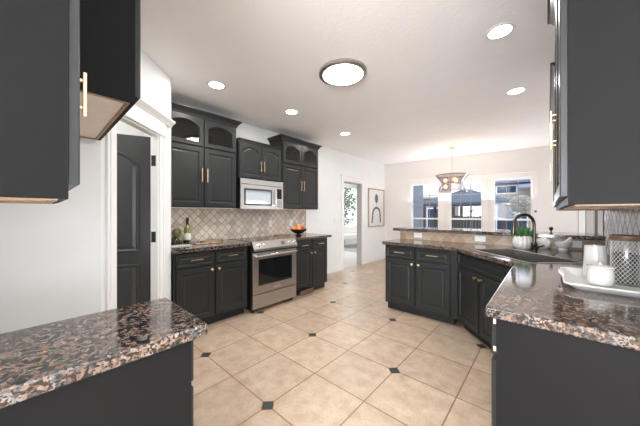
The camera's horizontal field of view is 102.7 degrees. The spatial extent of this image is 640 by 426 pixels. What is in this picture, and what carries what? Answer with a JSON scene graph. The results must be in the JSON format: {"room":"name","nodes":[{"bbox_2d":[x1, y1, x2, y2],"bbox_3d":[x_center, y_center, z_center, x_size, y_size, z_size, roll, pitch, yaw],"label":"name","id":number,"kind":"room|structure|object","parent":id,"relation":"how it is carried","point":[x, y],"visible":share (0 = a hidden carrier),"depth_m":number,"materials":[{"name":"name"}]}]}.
{"room":"kitchen","nodes":[
{"label":"kitchen","id":0,"kind":"room"},
{"bbox_2d":[0,137,100,333],"bbox_3d":[-1.765,-0.050,1.499,0.110,2.680,0.730,0,0,42],"label":"wall","id":1,"kind":"structure","parent":0,"point":[50,254],"depth_m":1.57,"materials":[{"name":"paint"}]},
{"bbox_2d":[101,49,170,311],"bbox_3d":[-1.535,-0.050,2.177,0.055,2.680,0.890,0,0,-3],"label":"wall","id":2,"kind":"structure","parent":0,"point":[155,83],"depth_m":2.38,"materials":[{"name":"paint"}]},
{"bbox_2d":[80,0,140,140],"bbox_3d":[-1.383,-0.888,1.173,0.880,0.804,0.741,0,0,42],"label":"upper cabinet","id":3,"kind":"object","parent":2,"relation":"attached to","point":[110,30],"visible":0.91,"depth_m":1.10,"materials":[{"name":"grey paint"}]},
{"bbox_2d":[117,134,150,307],"bbox_3d":[-1.864,0.278,2.339,0.612,2.005,0.056,0,0,-24],"label":"door","id":4,"kind":"structure","parent":2,"relation":"in","point":[133,152],"depth_m":2.38,"materials":[{"name":"grey paint"}]},
{"bbox_2d":[105,98,175,310],"bbox_3d":[-1.476,0.180,2.166,0.062,2.220,0.884,0,0,-3],"label":"trim","id":5,"kind":"structure","parent":2,"relation":"attached to","point":[142,113],"depth_m":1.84,"materials":[{"name":"white paint"}]},
{"bbox_2d":[117,121,422,267],"bbox_3d":[0.443,-0.135,5.832,0.144,3.050,10.140,0,0,42],"label":"wall","id":6,"kind":"structure","parent":0,"point":[332,163],"depth_m":5.65,"materials":[{"name":"paint"}]},
{"bbox_2d":[171,101,241,208],"bbox_3d":[-1.539,-0.658,3.256,0.370,1.184,1.015,0,0,42],"label":"upper cabinet","id":7,"kind":"object","parent":6,"relation":"attached to","point":[203,143],"visible":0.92,"depth_m":3.18,"materials":[{"name":"grey paint"}]},
{"bbox_2d":[171,208,304,242],"bbox_3d":[-1.131,0.154,3.983,0.012,0.441,2.535,0,0,42],"label":"tile backsplash","id":8,"kind":"structure","parent":6,"relation":"attached to","point":[204,223],"depth_m":3.80,"materials":[{"name":"beige tile"}]},
{"bbox_2d":[236,137,281,181],"bbox_3d":[-0.971,-0.770,3.905,0.355,0.550,0.772,0,0,42],"label":"upper cabinet","id":9,"kind":"object","parent":6,"relation":"attached to","point":[255,160],"visible":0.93,"depth_m":3.76,"materials":[{"name":"grey paint"}]},
{"bbox_2d":[235,178,282,209],"bbox_3d":[-0.950,-0.273,3.878,0.404,0.425,0.752,0,0,42],"label":"microwave","id":10,"kind":"object","parent":9,"relation":"attached to","point":[250,193],"visible":0.97,"depth_m":3.71,"materials":[{"name":"silver metal"}]},
{"bbox_2d":[267,134,321,209],"bbox_3d":[-0.420,-0.658,4.512,0.370,1.184,0.980,0,0,42],"label":"upper cabinet","id":11,"kind":"object","parent":6,"relation":"attached to","point":[299,158],"visible":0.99,"depth_m":4.39,"materials":[{"name":"grey paint"}]},
{"bbox_2d":[340,174,364,269],"bbox_3d":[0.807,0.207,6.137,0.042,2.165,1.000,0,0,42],"label":"trim","id":12,"kind":"structure","parent":6,"relation":"attached to","point":[347,178],"depth_m":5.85,"materials":[{"name":"white paint"}]},
{"bbox_2d":[327,254,384,273],"bbox_3d":[0.778,1.230,6.123,0.016,0.120,3.280,0,0,42],"label":"baseboard","id":13,"kind":"structure","parent":6,"relation":"attached to","point":[372,259],"depth_m":6.54,"materials":[{"name":"white paint"}]},
{"bbox_2d":[368,188,383,226],"bbox_3d":[1.538,-0.150,6.966,0.030,1.020,0.850,0,0,42],"label":"framed picture","id":14,"kind":"object","parent":6,"relation":"attached to","point":[375,196],"visible":1,"depth_m":6.93,"materials":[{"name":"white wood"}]},
{"bbox_2d":[191,243,492,425],"bbox_3d":[1.045,1.340,2.752,10.500,0.100,13.900,0,0,42],"label":"floor","id":15,"kind":"structure","parent":0,"point":[335,354],"depth_m":2.17,"materials":[{"name":"tile"}]},
{"bbox_2d":[0,340,193,425],"bbox_3d":[-0.803,0.854,0.705,0.363,0.873,0.822,0,0,42],"label":"base cabinet","id":16,"kind":"object","parent":15,"relation":"on","point":[156,389],"visible":0.6,"depth_m":0.72,"materials":[{"name":"grey paint"}]},
{"bbox_2d":[0,298,206,408],"bbox_3d":[-0.806,0.395,0.703,0.410,0.040,0.818,0,0,42],"label":"countertop","id":17,"kind":"structure","parent":16,"relation":"on","point":[36,360],"depth_m":0.74,"materials":[{"name":"brown stone"}]},
{"bbox_2d":[171,246,246,324],"bbox_3d":[-1.422,0.854,3.131,0.652,0.873,0.865,0,0,42],"label":"base cabinet","id":18,"kind":"object","parent":15,"relation":"on","point":[211,285],"visible":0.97,"depth_m":2.90,"materials":[{"name":"grey paint"}]},
{"bbox_2d":[171,239,250,253],"bbox_3d":[-1.429,0.395,3.154,0.670,0.040,0.900,0,0,42],"label":"countertop","id":19,"kind":"structure","parent":18,"relation":"on","point":[226,243],"depth_m":2.98,"materials":[{"name":"brown stone"}]},
{"bbox_2d":[171,236,179,244],"bbox_3d":[-1.700,0.319,3.007,0.104,0.112,0.104,0,0,42],"label":"ceramic pot","id":20,"kind":"object","parent":19,"relation":"on","point":[175,240],"visible":0.91,"depth_m":2.97,"materials":[{"name":"ceramic"}]},
{"bbox_2d":[172,228,180,236],"bbox_3d":[-1.774,0.280,3.173,0.096,0.190,0.096,0,0,42],"label":"plant","id":21,"kind":"object","parent":20,"relation":"in","point":[176,232],"visible":0.66,"depth_m":3.14,"materials":[{"name":"green plant"}]},
{"bbox_2d":[171,244,190,246],"bbox_3d":[-1.615,0.369,2.938,0.120,0.012,0.220,0,0,42],"label":"marble board","id":22,"kind":"object","parent":19,"relation":"on","point":[178,245],"visible":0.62,"depth_m":2.91,"materials":[{"name":"white stone"}]},
{"bbox_2d":[184,218,190,242],"bbox_3d":[-1.654,0.215,3.194,0.078,0.320,0.078,0,0,42],"label":"wine bottle","id":23,"kind":"object","parent":19,"relation":"on","point":[187,230],"visible":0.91,"depth_m":3.17,"materials":[{"name":"green glass"}]},
{"bbox_2d":[194,241,222,244],"bbox_3d":[-1.389,0.371,3.192,0.120,0.006,0.320,0,0,42],"label":"cutting board","id":24,"kind":"object","parent":19,"relation":"on","point":[218,241],"visible":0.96,"depth_m":3.14,"materials":[{"name":"wood"}]},
{"bbox_2d":[200,239,223,241],"bbox_3d":[-1.439,0.367,3.444,0.130,0.014,0.310,0,0,34],"label":"cutting board","id":25,"kind":"object","parent":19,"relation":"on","point":[214,240],"visible":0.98,"depth_m":3.39,"materials":[{"name":"brown wood"}]},
{"bbox_2d":[227,236,296,312],"bbox_3d":[-0.839,0.829,3.743,0.748,0.922,0.750,0,0,42],"label":"oven range","id":26,"kind":"object","parent":15,"relation":"on","point":[271,260],"visible":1,"depth_m":3.47,"materials":[{"name":"silver metal"}]},
{"bbox_2d":[227,236,285,242],"bbox_3d":[-0.872,0.383,3.772,0.660,0.025,0.750,0,0,42],"label":"cooktop","id":27,"kind":"object","parent":26,"relation":"in","point":[261,239],"depth_m":3.62,"materials":[{"name":"metal"}]},
{"bbox_2d":[294,238,326,295],"bbox_3d":[-0.341,0.854,4.344,0.652,0.873,0.785,0,0,42],"label":"base cabinet","id":28,"kind":"object","parent":15,"relation":"on","point":[311,254],"visible":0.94,"depth_m":4.13,"materials":[{"name":"grey paint"}]},
{"bbox_2d":[271,233,331,240],"bbox_3d":[-0.333,0.395,4.385,0.670,0.040,0.873,0,0,42],"label":"countertop","id":29,"kind":"structure","parent":28,"relation":"on","point":[305,236],"depth_m":4.24,"materials":[{"name":"brown stone"}]},
{"bbox_2d":[290,229,306,235],"bbox_3d":[-0.362,0.319,4.300,0.284,0.112,0.284,0,0,42],"label":"fruit bowl","id":30,"kind":"object","parent":29,"relation":"on","point":[298,232],"visible":0.95,"depth_m":4.21,"materials":[{"name":"ceramic"}]},
{"bbox_2d":[300,288,313,295],"bbox_3d":[-0.202,1.223,3.990,0.015,0.070,0.290,0,0,42],"label":"floor register","id":31,"kind":"object","parent":28,"relation":"attached to","point":[307,291],"visible":1,"depth_m":3.97,"materials":[{"name":"brown metal"}]},
{"bbox_2d":[344,243,356,251],"bbox_3d":[1.463,1.284,9.611,1.600,0.012,2.100,0,0,42],"label":"area rug","id":32,"kind":"object","parent":15,"relation":"on","point":[351,247],"visible":0.14,"depth_m":9.29,"materials":[{"name":"white fabric"}]},
{"bbox_2d":[344,225,356,247],"bbox_3d":[1.271,0.878,9.792,1.100,0.800,0.530,0,0,-18],"label":"upholstered bench","id":33,"kind":"object","parent":32,"relation":"on","point":[350,232],"visible":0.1,"depth_m":9.86,"materials":[{"name":"white fabric"}]},
{"bbox_2d":[385,245,457,324],"bbox_3d":[1.356,0.854,3.364,0.830,0.873,0.592,0,0,42],"label":"base cabinet","id":34,"kind":"object","parent":15,"relation":"on","point":[418,281],"visible":0.95,"depth_m":3.13,"materials":[{"name":"grey paint"}]},
{"bbox_2d":[452,251,511,348],"bbox_3d":[1.734,0.854,2.501,0.472,0.873,0.911,0,0,1],"label":"base cabinet","id":35,"kind":"object","parent":15,"relation":"on","point":[478,279],"depth_m":2.55,"materials":[{"name":"grey paint"}]},
{"bbox_2d":[491,318,639,425],"bbox_3d":[1.317,0.854,1.326,0.617,0.873,1.268,0,0,42],"label":"base cabinet","id":36,"kind":"object","parent":15,"relation":"on","point":[540,377],"visible":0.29,"depth_m":0.90,"materials":[{"name":"grey paint"}]},
{"bbox_2d":[382,238,639,350],"bbox_3d":[1.170,0.395,2.246,2.080,0.040,2.490,0,0,42],"label":"countertop","id":37,"kind":"structure","parent":36,"relation":"on","point":[536,295],"depth_m":1.08,"materials":[{"name":"brown stone"}]},
{"bbox_2d":[512,236,531,248],"bbox_3d":[2.139,0.305,2.702,0.176,0.140,0.176,0,0,42],"label":"pot","id":38,"kind":"object","parent":37,"relation":"on","point":[520,242],"depth_m":2.64,"materials":[{"name":"white ceramic"}]},
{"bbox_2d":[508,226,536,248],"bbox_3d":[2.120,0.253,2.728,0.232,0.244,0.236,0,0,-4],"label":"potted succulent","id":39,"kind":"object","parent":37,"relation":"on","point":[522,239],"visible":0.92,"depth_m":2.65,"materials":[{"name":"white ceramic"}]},
{"bbox_2d":[472,249,582,263],"bbox_3d":[1.797,0.478,2.290,0.464,0.214,0.764,0,0,1],"label":"sink","id":40,"kind":"object","parent":37,"relation":"in","point":[515,254],"visible":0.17,"depth_m":2.41,"materials":[{"name":"metal"}]},
{"bbox_2d":[511,213,544,252],"bbox_3d":[1.992,0.187,2.476,0.258,0.376,0.114,0,0,25],"label":"faucet","id":41,"kind":"object","parent":37,"relation":"on","point":[534,243],"visible":0.98,"depth_m":2.46,"materials":[{"name":"brown metal"}]},
{"bbox_2d":[536,237,551,248],"bbox_3d":[2.381,0.316,2.727,0.132,0.119,0.132,0,0,42],"label":"jar","id":42,"kind":"object","parent":37,"relation":"on","point":[541,241],"visible":0.93,"depth_m":2.69,"materials":[{"name":"white ceramic"}]},
{"bbox_2d":[554,241,572,250],"bbox_3d":[2.470,0.333,2.601,0.136,0.085,0.136,0,0,42],"label":"mortar","id":43,"kind":"object","parent":37,"relation":"on","point":[561,245],"visible":0.98,"depth_m":2.56,"materials":[{"name":"white ceramic"}]},
{"bbox_2d":[558,267,639,297],"bbox_3d":[1.496,0.349,1.346,0.356,0.052,0.514,0,0,42],"label":"serving tray","id":44,"kind":"object","parent":37,"relation":"on","point":[571,276],"visible":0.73,"depth_m":1.27,"materials":[{"name":"ceramic"}]},
{"bbox_2d":[582,245,607,275],"bbox_3d":[1.603,0.278,1.492,0.106,0.180,0.106,0,0,42],"label":"canister","id":45,"kind":"object","parent":44,"relation":"on","point":[592,253],"visible":0.74,"depth_m":1.47,"materials":[{"name":"white ceramic"}]},
{"bbox_2d":[586,261,614,286],"bbox_3d":[1.436,0.305,1.312,0.100,0.125,0.100,0,0,42],"label":"lidded jar","id":46,"kind":"object","parent":44,"relation":"on","point":[599,274],"visible":0.99,"depth_m":1.28,"materials":[{"name":"white ceramic"}]},
{"bbox_2d":[609,234,639,285],"bbox_3d":[1.584,0.239,1.328,0.110,0.257,0.110,0,0,42],"label":"glass jar","id":47,"kind":"object","parent":44,"relation":"on","point":[626,264],"visible":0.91,"depth_m":1.30,"materials":[{"name":"white glass"}]},
{"bbox_2d":[141,0,554,164],"bbox_3d":[1.547,-1.465,1.301,7.820,0.150,12.400,0,0,42],"label":"ceiling","id":48,"kind":"structure","parent":0,"point":[434,82],"depth_m":2.46,"materials":[{"name":"paint"}]},
{"bbox_2d":[207,80,225,89],"bbox_3d":[-1.120,-1.387,2.772,0.196,0.006,0.196,0,0,42],"label":"recessed light","id":49,"kind":"object","parent":48,"relation":"in","point":[214,84],"visible":1,"depth_m":2.76,"materials":[{"name":"white plastic"}]},
{"bbox_2d":[284,109,298,114],"bbox_3d":[-0.389,-1.387,3.503,0.196,0.006,0.196,0,0,42],"label":"recessed light","id":50,"kind":"object","parent":48,"relation":"in","point":[287,111],"visible":1,"depth_m":3.49,"materials":[{"name":"white plastic"}]},
{"bbox_2d":[319,58,366,86],"bbox_3d":[0.226,-1.369,2.518,0.472,0.042,0.472,0,0,42],"label":"flush ceiling light","id":51,"kind":"object","parent":48,"relation":"attached to","point":[342,72],"visible":1,"depth_m":2.46,"materials":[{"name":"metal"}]},
{"bbox_2d":[323,64,362,84],"bbox_3d":[0.226,-1.353,2.518,0.394,0.011,0.394,0,0,42],"label":"diffuser","id":52,"kind":"object","parent":51,"relation":"attached to","point":[334,74],"depth_m":2.49,"materials":[{"name":"white plastic"}]},
{"bbox_2d":[340,132,350,134],"bbox_3d":[0.438,-1.387,4.461,0.196,0.006,0.196,0,0,42],"label":"recessed light","id":53,"kind":"object","parent":48,"relation":"in","point":[341,133],"visible":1,"depth_m":4.45,"materials":[{"name":"white plastic"}]},
{"bbox_2d":[436,147,468,191],"bbox_3d":[2.787,-0.922,5.406,0.641,0.935,0.646,0,0,42],"label":"chandelier","id":54,"kind":"object","parent":48,"relation":"hanging from","point":[455,185],"visible":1,"depth_m":5.41,"materials":[{"name":"gold metal"}]},
{"bbox_2d":[485,22,515,39],"bbox_3d":[1.374,-1.387,1.955,0.196,0.006,0.196,0,0,42],"label":"recessed light","id":55,"kind":"object","parent":48,"relation":"in","point":[501,30],"visible":1,"depth_m":1.94,"materials":[{"name":"white plastic"}]},
{"bbox_2d":[505,87,526,94],"bbox_3d":[2.226,-1.387,2.907,0.196,0.006,0.196,0,0,42],"label":"recessed light","id":56,"kind":"object","parent":48,"relation":"in","point":[517,90],"visible":1,"depth_m":2.89,"materials":[{"name":"white plastic"}]},
{"bbox_2d":[344,183,356,244],"bbox_3d":[-0.451,-0.050,8.905,0.120,2.680,6.700,0,0,42],"label":"wall","id":57,"kind":"structure","parent":0,"point":[345,184],"depth_m":10.76,"materials":[{"name":"paint"}]},
{"bbox_2d":[344,186,356,225],"bbox_3d":[0.936,-0.280,10.448,0.060,1.700,2.050,0,0,42],"label":"window","id":58,"kind":"structure","parent":57,"relation":"in","point":[344,186],"depth_m":11.16,"materials":[{"name":"white paint"}]},
{"bbox_2d":[385,146,578,240],"bbox_3d":[3.969,-0.050,5.915,5.700,2.680,0.141,0,0,36],"label":"wall","id":59,"kind":"structure","parent":0,"point":[537,158],"depth_m":6.02,"materials":[{"name":"paint"}]},
{"bbox_2d":[412,184,437,227],"bbox_3d":[2.787,-0.188,6.780,0.670,1.155,0.065,0,0,36],"label":"window","id":60,"kind":"structure","parent":59,"relation":"in","point":[429,206],"depth_m":6.71,"materials":[{"name":"white paint"}]},
{"bbox_2d":[450,181,481,228],"bbox_3d":[3.549,-0.188,6.229,0.670,1.155,0.065,0,0,36],"label":"window","id":61,"kind":"structure","parent":59,"relation":"in","point":[451,206],"depth_m":6.22,"materials":[{"name":"white paint"}]},
{"bbox_2d":[406,170,541,230],"bbox_3d":[3.481,-0.198,6.145,2.800,1.415,0.061,0,0,36],"label":"trim","id":62,"kind":"structure","parent":59,"relation":"attached to","point":[534,174],"depth_m":5.94,"materials":[{"name":"paint"}]},
{"bbox_2d":[494,178,531,230],"bbox_3d":[4.282,-0.188,5.699,0.670,1.155,0.065,0,0,36],"label":"window","id":63,"kind":"structure","parent":59,"relation":"in","point":[518,192],"depth_m":5.67,"materials":[{"name":"white paint"}]},
{"bbox_2d":[579,211,584,232],"bbox_3d":[5.527,0.215,4.690,1.120,2.150,0.021,0,0,36],"label":"trim","id":64,"kind":"structure","parent":59,"relation":"attached to","point":[581,213],"depth_m":4.99,"materials":[{"name":"white paint"}]},
{"bbox_2d":[586,211,592,232],"bbox_3d":[5.509,0.245,4.708,0.890,1.970,0.050,0,0,36],"label":"vertical blinds","id":65,"kind":"object","parent":59,"relation":"attached to","point":[589,214],"visible":0.23,"depth_m":4.92,"materials":[{"name":"white fabric"}]},
{"bbox_2d":[585,211,597,232],"bbox_3d":[5.574,0.260,4.755,0.940,2.060,0.080,0,0,36],"label":"door","id":66,"kind":"structure","parent":59,"relation":"in","point":[596,212],"depth_m":4.91,"materials":[{"name":"white paint"}]},
{"bbox_3d":[2.041,-0.050,1.570,0.120,2.680,2.580,0,0,42],"label":"wall","id":67,"kind":"structure","parent":0,"visible":0},
{"bbox_2d":[547,0,639,208],"bbox_3d":[1.298,-0.643,1.150,0.415,1.234,1.065,0,0,42],"label":"upper cabinet","id":68,"kind":"object","parent":67,"relation":"attached to","point":[597,114],"visible":1,"depth_m":0.85,"materials":[{"name":"grey paint"}]},
{"bbox_2d":[549,62,639,210],"bbox_3d":[2.061,-0.483,1.997,0.402,0.914,1.415,0,0,42],"label":"upper cabinet","id":69,"kind":"object","parent":67,"relation":"attached to","point":[552,65],"visible":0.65,"depth_m":2.07,"materials":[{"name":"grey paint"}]},
{"bbox_2d":[604,209,639,255],"bbox_3d":[1.955,0.174,1.573,0.012,0.401,2.450,0,0,42],"label":"tile backsplash","id":70,"kind":"structure","parent":67,"relation":"attached to","point":[615,221],"depth_m":1.90,"materials":[{"name":"white tile"}]},
{"bbox_3d":[2.045,0.775,3.235,2.090,1.030,0.128,0,0,42],"label":"wall","id":71,"kind":"structure","parent":0,"visible":0},
{"bbox_2d":[393,227,605,240],"bbox_3d":[2.069,0.240,3.326,2.165,0.040,0.480,0,0,42],"label":"bar","id":72,"kind":"object","parent":71,"relation":"on","point":[562,235],"visible":0.88,"depth_m":3.08,"materials":[{"name":"stone"}]},
{"bbox_2d":[400,231,603,249],"bbox_3d":[1.992,0.318,3.188,2.075,0.115,0.012,0,0,42],"label":"tile backsplash","id":73,"kind":"structure","parent":71,"relation":"attached to","point":[453,237],"depth_m":3.23,"materials":[{"name":"beige tile"}]},
{"bbox_2d":[414,233,421,237],"bbox_3d":[1.413,0.316,3.691,0.115,0.070,0.008,0,0,42],"label":"wall outlet","id":74,"kind":"object","parent":73,"relation":"attached to","point":[417,235],"visible":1,"depth_m":3.69,"materials":[{"name":"white plastic"}]},
{"bbox_2d":[475,236,485,241],"bbox_3d":[1.988,0.316,3.179,0.115,0.070,0.008,0,0,42],"label":"wall outlet","id":75,"kind":"object","parent":73,"relation":"attached to","point":[477,238],"visible":1,"depth_m":3.17,"materials":[{"name":"white plastic"}]},
{"bbox_2d":[568,240,581,247],"bbox_3d":[2.608,0.316,2.627,0.115,0.070,0.008,0,0,42],"label":"wall outlet","id":76,"kind":"object","parent":73,"relation":"attached to","point":[576,244],"visible":0.61,"depth_m":2.61,"materials":[{"name":"white plastic"}]},
{"bbox_3d":[-2.179,-0.050,-1.153,0.120,2.680,3.780,0,0,42],"label":"wall","id":77,"kind":"structure","parent":0,"visible":0},
{"bbox_2d":[0,0,86,203],"bbox_3d":[-0.900,-0.660,0.586,0.385,1.259,0.512,0,0,42],"label":"upper cabinet","id":78,"kind":"object","parent":77,"relation":"attached to","point":[40,80],"visible":1,"depth_m":0.59,"materials":[{"name":"grey paint"}]},
{"label":"outside","id":79,"kind":"structure","parent":0,"visible":0},
{"bbox_2d":[344,218,355,225],"bbox_3d":[9.976,1.525,11.201,80.000,0.230,90.000,0,0,42],"label":"ground","id":80,"kind":"structure","parent":79,"point":[351,222],"depth_m":44.02,"materials":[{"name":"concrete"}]},
{"bbox_2d":[344,188,355,224],"bbox_3d":[1.059,-0.377,15.644,3.004,3.580,3.098,0,0,42],"label":"tree","id":81,"kind":"object","parent":80,"relation":"on","point":[348,202],"visible":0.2,"depth_m":15.20,"materials":[{"name":"green plant"}]},
{"bbox_2d":[423,193,458,226],"bbox_3d":[7.535,-0.015,19.135,4.900,2.850,4.700,0,0,42],"label":"house","id":82,"kind":"structure","parent":80,"relation":"on","point":[425,196],"depth_m":16.83,"materials":[{"name":"paint"}]},
{"bbox_2d":[431,216,480,228],"bbox_3d":[7.695,0.746,14.278,2.900,1.228,0.060,0,0,42],"label":"fence","id":83,"kind":"object","parent":80,"relation":"on","point":[475,224],"visible":0.24,"depth_m":13.94,"materials":[{"name":"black metal"}]},
{"bbox_2d":[423,189,509,229],"bbox_3d":[7.109,0.120,12.417,3.900,2.580,2.400,0,0,39],"label":"gazebo","id":84,"kind":"object","parent":80,"relation":"on","point":[457,200],"visible":0.44,"depth_m":11.83,"materials":[{"name":"stone"}]},
{"bbox_2d":[457,183,480,215],"bbox_3d":[10.170,-0.560,17.258,1.929,3.944,1.642,0,0,42],"label":"bare tree","id":85,"kind":"object","parent":80,"relation":"on","point":[479,183],"visible":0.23,"depth_m":17.16,"materials":[{"name":"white plant"}]},
{"bbox_2d":[508,195,530,227],"bbox_3d":[5.806,0.440,7.410,0.609,1.943,0.605,0,0,42],"label":"shrub","id":86,"kind":"object","parent":80,"relation":"on","point":[524,200],"visible":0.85,"depth_m":7.30,"materials":[{"name":"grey plant"}]},
{"bbox_2d":[495,179,602,234],"bbox_3d":[15.090,-0.865,13.053,10.700,4.550,6.650,0,0,39],"label":"house","id":87,"kind":"structure","parent":80,"relation":"on","point":[524,184],"depth_m":13.98,"materials":[{"name":"paint"}]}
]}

